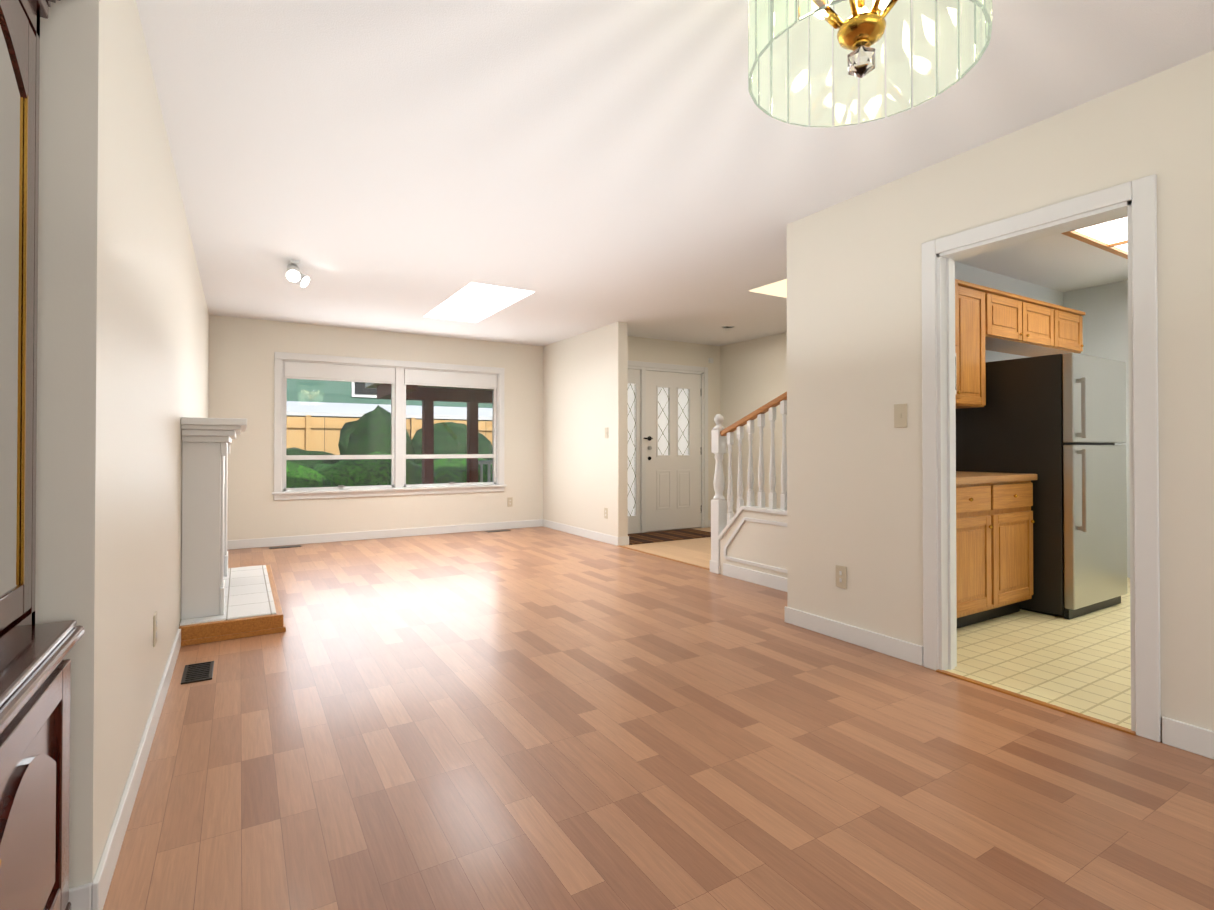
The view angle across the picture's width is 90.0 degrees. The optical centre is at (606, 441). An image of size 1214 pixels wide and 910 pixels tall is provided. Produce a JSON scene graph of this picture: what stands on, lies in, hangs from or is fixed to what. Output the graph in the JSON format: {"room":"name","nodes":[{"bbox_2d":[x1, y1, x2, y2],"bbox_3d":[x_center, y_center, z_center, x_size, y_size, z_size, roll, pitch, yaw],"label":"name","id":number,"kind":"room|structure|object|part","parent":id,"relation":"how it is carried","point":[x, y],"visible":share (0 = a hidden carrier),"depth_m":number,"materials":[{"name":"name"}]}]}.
{"room":"living and dining room","nodes":[
{"label":"living and dining room","id":0,"kind":"room"},
{"bbox_2d":[35,0,208,888],"bbox_3d":[-2.048,-0.131,2.114,0.760,2.440,9.490,0,-1,-31],"label":"wall","id":1,"kind":"structure","parent":0,"point":[123,356],"depth_m":1.50,"materials":[{"name":"beige paint"}]},
{"bbox_2d":[68,867,99,909],"bbox_3d":[-1.417,1.034,1.196,0.600,0.095,0.016,0,-1,-31],"label":"baseboard","id":2,"kind":"structure","parent":1,"relation":"attached to","point":[82,897],"depth_m":1.35,"materials":[{"name":"white wood"}]},
{"bbox_2d":[96,629,180,909],"bbox_3d":[-1.723,1.043,2.310,0.016,0.095,2.231,0,-1,-31],"label":"baseboard","id":3,"kind":"structure","parent":1,"relation":"attached to","point":[107,864],"depth_m":1.77,"materials":[{"name":"white wood"}]},
{"bbox_2d":[153,611,156,646],"bbox_3d":[-1.740,0.721,2.340,0.009,0.120,0.070,0,-1,-31],"label":"outlet","id":4,"kind":"object","parent":1,"relation":"attached to","point":[154,629],"visible":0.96,"depth_m":2.32,"materials":[{"name":"beige plastic"}]},
{"bbox_2d":[208,315,542,539],"bbox_3d":[-2.470,-0.086,7.334,3.920,2.440,0.120,0,-1,-31],"label":"wall","id":5,"kind":"structure","parent":0,"point":[241,366],"depth_m":6.94,"materials":[{"name":"beige paint"}]},
{"bbox_2d":[227,519,539,549],"bbox_3d":[-2.487,1.086,7.235,3.800,0.095,0.013,0,-1,-31],"label":"baseboard","id":6,"kind":"structure","parent":5,"relation":"attached to","point":[348,536],"depth_m":7.08,"materials":[{"name":"white wood"}]},
{"bbox_2d":[272,352,506,499],"bbox_3d":[-2.496,-0.166,7.290,2.680,1.610,0.170,0,-1,-31],"label":"window","id":7,"kind":"structure","parent":5,"relation":"in","point":[398,456],"depth_m":7.25,"materials":[{"name":"white wood"}]},
{"bbox_2d":[284,361,394,383],"bbox_3d":[-3.039,-0.787,6.953,1.161,0.191,0.034,0,-1,-31],"label":"window blind","id":8,"kind":"object","parent":7,"relation":"attached to","point":[326,372],"depth_m":6.92,"materials":[{"name":"white fabric"}]},
{"bbox_3d":[-2.514,-0.166,7.319,2.430,1.400,0.006,0,-1,-31],"label":"glass","id":9,"kind":"part","parent":7,"relation":"part of","materials":[{"name":"clear glass"}]},
{"bbox_2d":[404,369,496,388],"bbox_3d":[-1.945,-0.781,7.614,1.165,0.191,0.034,0,-1,-31],"label":"window blind","id":10,"kind":"object","parent":7,"relation":"attached to","point":[411,376],"depth_m":7.58,"materials":[{"name":"white"}]},
{"bbox_2d":[507,497,512,506],"bbox_3d":[-1.273,0.790,7.975,0.070,0.120,0.009,0,-1,-31],"label":"outlet","id":11,"kind":"object","parent":5,"relation":"attached to","point":[510,502],"visible":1,"depth_m":7.97,"materials":[{"name":"beige plastic"}]},
{"bbox_2d":[543,321,627,536],"bbox_3d":[-0.319,-0.085,7.449,0.120,2.440,1.910,0,-1,-31],"label":"wall","id":12,"kind":"structure","parent":0,"point":[585,405],"depth_m":7.18,"materials":[{"name":"beige paint"}]},
{"bbox_2d":[540,519,619,545],"bbox_3d":[-0.364,1.087,7.380,0.016,0.095,1.883,0,-1,-31],"label":"baseboard","id":13,"kind":"structure","parent":12,"relation":"attached to","point":[610,539],"depth_m":7.25,"materials":[{"name":"white wood"}]},
{"bbox_2d":[604,508,607,518],"bbox_3d":[-0.012,0.800,6.809,0.009,0.120,0.070,0,-1,-31],"label":"outlet","id":14,"kind":"object","parent":12,"relation":"attached to","point":[606,513],"visible":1,"depth_m":6.79,"materials":[{"name":"beige plastic"}]},
{"bbox_2d":[605,428,607,437],"bbox_3d":[-0.007,-0.100,6.808,0.009,0.120,0.070,0,-1,-31],"label":"light switch","id":15,"kind":"object","parent":12,"relation":"attached to","point":[606,432],"visible":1,"depth_m":6.80,"materials":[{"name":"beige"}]},
{"bbox_2d":[620,536,628,545],"bbox_3d":[0.053,1.083,6.925,0.046,0.095,0.673,0,-1,-31],"label":"baseboard","id":16,"kind":"structure","parent":12,"relation":"attached to","point":[623,540],"depth_m":6.62,"materials":[{"name":"white wood"}]},
{"bbox_2d":[103,526,1213,909],"bbox_3d":[0.835,1.133,3.847,7.260,0.063,9.490,0,-1,-31],"label":"floor","id":17,"kind":"structure","parent":0,"point":[531,718],"depth_m":2.09,"materials":[{"name":"laminate"}]},
{"bbox_2d":[0,628,83,909],"bbox_3d":[-1.090,0.746,0.624,0.615,0.660,1.202,0,-1,-31],"label":"base cabinet","id":18,"kind":"object","parent":17,"relation":"on","point":[35,684],"depth_m":1.07,"materials":[{"name":"brown wood"}]},
{"bbox_3d":[-1.112,-0.264,0.620,0.525,1.120,1.152,0,-1,-31],"label":"glass","id":19,"kind":"part","parent":18,"relation":"part of","materials":[{"name":"glass"}]},
{"bbox_2d":[181,661,213,683],"bbox_3d":[-1.940,1.091,2.882,0.120,0.009,0.270,0,-1,-31],"label":"floor vent","id":20,"kind":"object","parent":17,"relation":"in","point":[197,672],"visible":1,"depth_m":2.86,"materials":[{"name":"grey metal"}]},
{"bbox_2d":[179,417,285,645],"bbox_3d":[-2.538,0.489,4.150,0.510,1.235,1.774,0,-1,-31],"label":"fireplace","id":21,"kind":"object","parent":17,"relation":"on","point":[221,600],"visible":0.98,"depth_m":3.46,"materials":[{"name":"white wood"}]},
{"bbox_2d":[269,545,300,548],"bbox_3d":[-3.442,1.124,6.496,0.300,0.006,0.110,0,-1,-31],"label":"floor vent","id":22,"kind":"object","parent":17,"relation":"in","point":[284,546],"visible":0.96,"depth_m":6.51,"materials":[{"name":"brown metal"}]},
{"bbox_2d":[485,529,510,531],"bbox_3d":[-1.389,1.135,7.738,0.300,0.006,0.110,0,-1,-31],"label":"floor vent","id":23,"kind":"object","parent":17,"relation":"in","point":[498,530],"visible":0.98,"depth_m":7.75,"materials":[{"name":"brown metal"}]},
{"bbox_2d":[628,529,710,544],"bbox_3d":[0.663,1.128,7.273,1.370,0.012,0.650,0,-1,-31],"label":"door mat","id":24,"kind":"object","parent":17,"relation":"on","point":[656,536],"visible":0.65,"depth_m":7.28,"materials":[{"name":"brown fabric"}]},
{"bbox_2d":[710,392,786,591],"bbox_3d":[2.133,0.267,5.165,2.083,1.696,1.398,0,-1,-31],"label":"staircase","id":25,"kind":"structure","parent":17,"relation":"on","point":[749,542],"depth_m":4.84,"materials":[{"name":"white wood"}]},
{"bbox_3d":[1.319,0.812,4.606,0.115,0.597,1.294,0,-1,-31],"label":"panel","id":26,"kind":"part","parent":25,"relation":"part of","materials":[{"name":"beige paint"}]},
{"bbox_3d":[1.317,-0.320,4.619,0.062,0.531,1.299,0,-1,-31],"label":"handrail","id":27,"kind":"part","parent":25,"relation":"part of","materials":[{"name":"brown wood"}]},
{"bbox_2d":[956,483,1002,628],"bbox_3d":[1.930,0.673,3.731,0.640,0.859,0.579,0,-1,-31],"label":"base cabinet","id":28,"kind":"object","parent":17,"relation":"on","point":[995,521],"depth_m":3.55,"materials":[{"name":"brown wood"}]},
{"bbox_2d":[956,471,1036,486],"bbox_3d":[2.017,0.223,3.778,1.353,0.041,0.595,0,-1,-31],"label":"countertop","id":29,"kind":"structure","parent":28,"relation":"on","point":[962,477],"depth_m":3.67,"materials":[{"name":"beige laminate"}]},
{"bbox_2d":[1003,479,1036,615],"bbox_3d":[2.335,0.675,3.975,0.575,0.859,0.579,0,-1,-31],"label":"base cabinet","id":30,"kind":"object","parent":17,"relation":"on","point":[1018,521],"depth_m":3.78,"materials":[{"name":"brown wood"}]},
{"bbox_2d":[956,353,1126,619],"bbox_3d":[3.025,0.280,4.235,0.790,1.655,0.805,0,-1,-31],"label":"fridge","id":31,"kind":"object","parent":17,"relation":"on","point":[1056,423],"visible":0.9,"depth_m":3.90,"materials":[{"name":"silver metal"}]},
{"bbox_2d":[628,336,719,519],"bbox_3d":[0.731,-0.082,7.809,2.050,2.440,0.120,0,-1,-31],"label":"wall","id":32,"kind":"structure","parent":0,"point":[641,349],"depth_m":8.01,"materials":[{"name":"beige paint"}]},
{"bbox_2d":[628,360,707,533],"bbox_3d":[0.696,0.076,7.777,2.000,2.145,0.136,0,-1,-31],"label":"door frame","id":33,"kind":"structure","parent":32,"relation":"in","point":[637,446],"depth_m":7.59,"materials":[{"name":"white wood"}]},
{"bbox_3d":[0.288,0.096,7.525,0.164,1.642,0.009,0,-1,-31],"label":"sidelight glass","id":34,"kind":"part","parent":33,"relation":"part of","materials":[{"name":"white"}]},
{"bbox_2d":[644,370,700,531],"bbox_3d":[0.851,0.115,7.825,0.968,2.024,0.103,0,-1,-31],"label":"front door","id":35,"kind":"structure","parent":33,"relation":"attached to","point":[673,489],"depth_m":7.83,"materials":[{"name":"white wood"}]},
{"bbox_3d":[0.852,-0.261,7.861,0.527,0.882,0.009,0,-1,-31],"label":"glass","id":36,"kind":"part","parent":33,"relation":"part of","materials":[{"name":"white"}]},
{"bbox_2d":[136,0,1213,345],"bbox_3d":[0.835,-1.619,3.871,7.260,0.574,9.490,0,-1,-31],"label":"ceiling","id":37,"kind":"structure","parent":0,"point":[536,172],"depth_m":2.80,"materials":[{"name":"white paint"}]},
{"bbox_2d":[286,259,309,287],"bbox_3d":[-2.311,-1.248,4.536,0.171,0.164,0.310,0,-1,-31],"label":"track spotlight","id":38,"kind":"object","parent":37,"relation":"attached to","point":[294,274],"visible":1,"depth_m":4.43,"materials":[{"name":"white metal"}]},
{"bbox_2d":[748,0,991,126],"bbox_3d":[0.610,-1.114,1.457,0.544,0.485,0.544,0,-1,-31],"label":"chandelier","id":39,"kind":"object","parent":37,"relation":"hanging from","point":[789,79],"visible":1,"depth_m":1.62,"materials":[{"name":"clear glass"}]},
{"bbox_2d":[1061,216,1127,258],"bbox_3d":[3.517,-1.295,3.416,1.200,0.090,1.200,0,-1,-31],"label":"kitchen ceiling light","id":40,"kind":"object","parent":37,"relation":"attached to","point":[1110,236],"visible":0.28,"depth_m":3.71,"materials":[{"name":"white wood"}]},
{"bbox_2d":[720,332,786,514],"bbox_3d":[2.527,-0.091,6.704,0.120,2.440,3.630,0,-1,-31],"label":"wall","id":41,"kind":"structure","parent":0,"point":[753,374],"depth_m":7.69,"materials":[{"name":"beige paint"}]},
{"bbox_2d":[787,51,1213,740],"bbox_3d":[2.317,-0.133,1.833,0.120,2.440,4.490,0,-1,-31],"label":"wall","id":42,"kind":"structure","parent":0,"point":[853,373],"depth_m":2.98,"materials":[{"name":"beige paint"}]},
{"bbox_2d":[836,565,846,588],"bbox_3d":[1.302,0.750,3.379,0.009,0.120,0.070,0,-1,-31],"label":"outlet","id":43,"kind":"object","parent":42,"relation":"attached to","point":[841,576],"visible":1,"depth_m":3.37,"materials":[{"name":"beige plastic"}]},
{"bbox_2d":[785,606,922,665],"bbox_3d":[1.320,1.052,3.345,0.013,0.095,0.878,0,-1,-31],"label":"baseboard","id":44,"kind":"structure","parent":42,"relation":"attached to","point":[907,651],"depth_m":3.28,"materials":[{"name":"white wood"}]},
{"bbox_2d":[894,404,906,427],"bbox_3d":[1.489,-0.133,3.079,0.009,0.120,0.070,0,-1,-31],"label":"light switch","id":45,"kind":"object","parent":42,"relation":"attached to","point":[900,415],"visible":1,"depth_m":3.08,"materials":[{"name":"beige plastic"}]},
{"bbox_2d":[922,174,1160,741],"bbox_3d":[1.836,0.059,2.627,0.152,2.070,0.890,0,-1,-31],"label":"door frame","id":46,"kind":"structure","parent":42,"relation":"attached to","point":[1134,202],"depth_m":2.43,"materials":[{"name":"white wood"}]},
{"bbox_2d":[1162,717,1213,758],"bbox_3d":[2.710,1.032,1.046,0.013,0.095,2.695,0,-1,-31],"label":"baseboard","id":47,"kind":"structure","parent":42,"relation":"attached to","point":[1174,733],"depth_m":2.13,"materials":[{"name":"white wood"}]},
{"bbox_2d":[955,262,1066,361],"bbox_3d":[2.611,-0.110,4.564,3.210,2.440,0.120,0,-1,-31],"label":"wall","id":48,"kind":"structure","parent":0,"point":[963,272],"depth_m":4.84,"materials":[{"name":"white paint"}]},
{"bbox_2d":[955,279,962,350],"bbox_3d":[1.917,-0.806,3.862,0.500,0.420,0.364,0,-1,-31],"label":"upper cabinet","id":49,"kind":"object","parent":48,"relation":"attached to","point":[958,283],"depth_m":3.90,"materials":[{"name":"brown wood"}]},
{"bbox_2d":[955,351,962,398],"bbox_3d":[2.055,-0.428,3.940,0.150,0.263,0.356,0,-1,-31],"label":"upper cabinet","id":50,"kind":"object","parent":48,"relation":"attached to","point":[958,354],"depth_m":3.90,"materials":[{"name":"brown wood"}]},
{"bbox_2d":[955,353,955,391],"bbox_3d":[1.885,-0.429,3.836,0.550,0.263,0.359,0,-1,-31],"label":"microwave","id":51,"kind":"object","parent":50,"relation":"in","point":[955,353],"depth_m":3.81,"materials":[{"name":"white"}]},
{"bbox_2d":[956,281,990,408],"bbox_3d":[2.294,-0.636,4.111,0.395,0.804,0.324,0,-1,-31],"label":"upper cabinet","id":52,"kind":"object","parent":48,"relation":"attached to","point":[976,298],"depth_m":4.01,"materials":[{"name":"brown wood"}]},
{"bbox_2d":[991,288,1062,354],"bbox_3d":[2.906,-0.873,4.484,1.025,0.324,0.324,0,-1,-31],"label":"upper cabinet","id":53,"kind":"object","parent":48,"relation":"attached to","point":[1020,325],"depth_m":4.39,"materials":[{"name":"brown wood"}]},
{"bbox_2d":[1021,307,1084,356],"bbox_3d":[3.473,-0.870,4.826,0.550,0.324,0.324,0,-1,-31],"label":"upper cabinet","id":54,"kind":"object","parent":48,"relation":"attached to","point":[1072,318],"depth_m":4.75,"materials":[{"name":"brown wood"}]},
{"bbox_2d":[1063,280,1129,577],"bbox_3d":[4.905,-0.114,4.029,0.120,2.440,3.410,0,-1,-31],"label":"wall","id":55,"kind":"structure","parent":0,"point":[1104,307],"depth_m":5.08,"materials":[{"name":"white paint"}]},
{"label":"outside","id":56,"kind":"structure","parent":0,"visible":0},
{"bbox_3d":[-13.415,1.767,31.289,70.000,0.150,52.230,0,-1,-31],"label":"ground","id":57,"kind":"structure","parent":56,"visible":0},
{"bbox_2d":[286,415,491,454],"bbox_3d":[-4.149,0.474,15.979,50.000,2.170,0.140,0,-1,-31],"label":"fence","id":58,"kind":"object","parent":57,"relation":"on","point":[335,425],"depth_m":14.43,"materials":[{"name":"beige wood"}]},
{"bbox_2d":[286,405,491,487],"bbox_3d":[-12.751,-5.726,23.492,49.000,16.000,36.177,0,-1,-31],"label":"bushes","id":59,"kind":"object","parent":57,"relation":"on","point":[456,467],"depth_m":11.54,"materials":[{"name":"green plant"}]},
{"bbox_2d":[287,379,492,420],"bbox_3d":[-12.107,-2.410,25.297,39.200,8.100,21.100,0,-1,-31],"label":"neighbouring house","id":60,"kind":"structure","parent":57,"relation":"on","point":[354,410],"depth_m":25.64,"materials":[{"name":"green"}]},
{"bbox_2d":[365,383,492,483],"bbox_3d":[0.017,0.309,10.155,7.300,2.400,2.120,0,-1,-31],"label":"porch","id":61,"kind":"object","parent":57,"relation":"on","point":[454,393],"depth_m":9.23,"materials":[{"name":"brown wood"}]}
]}

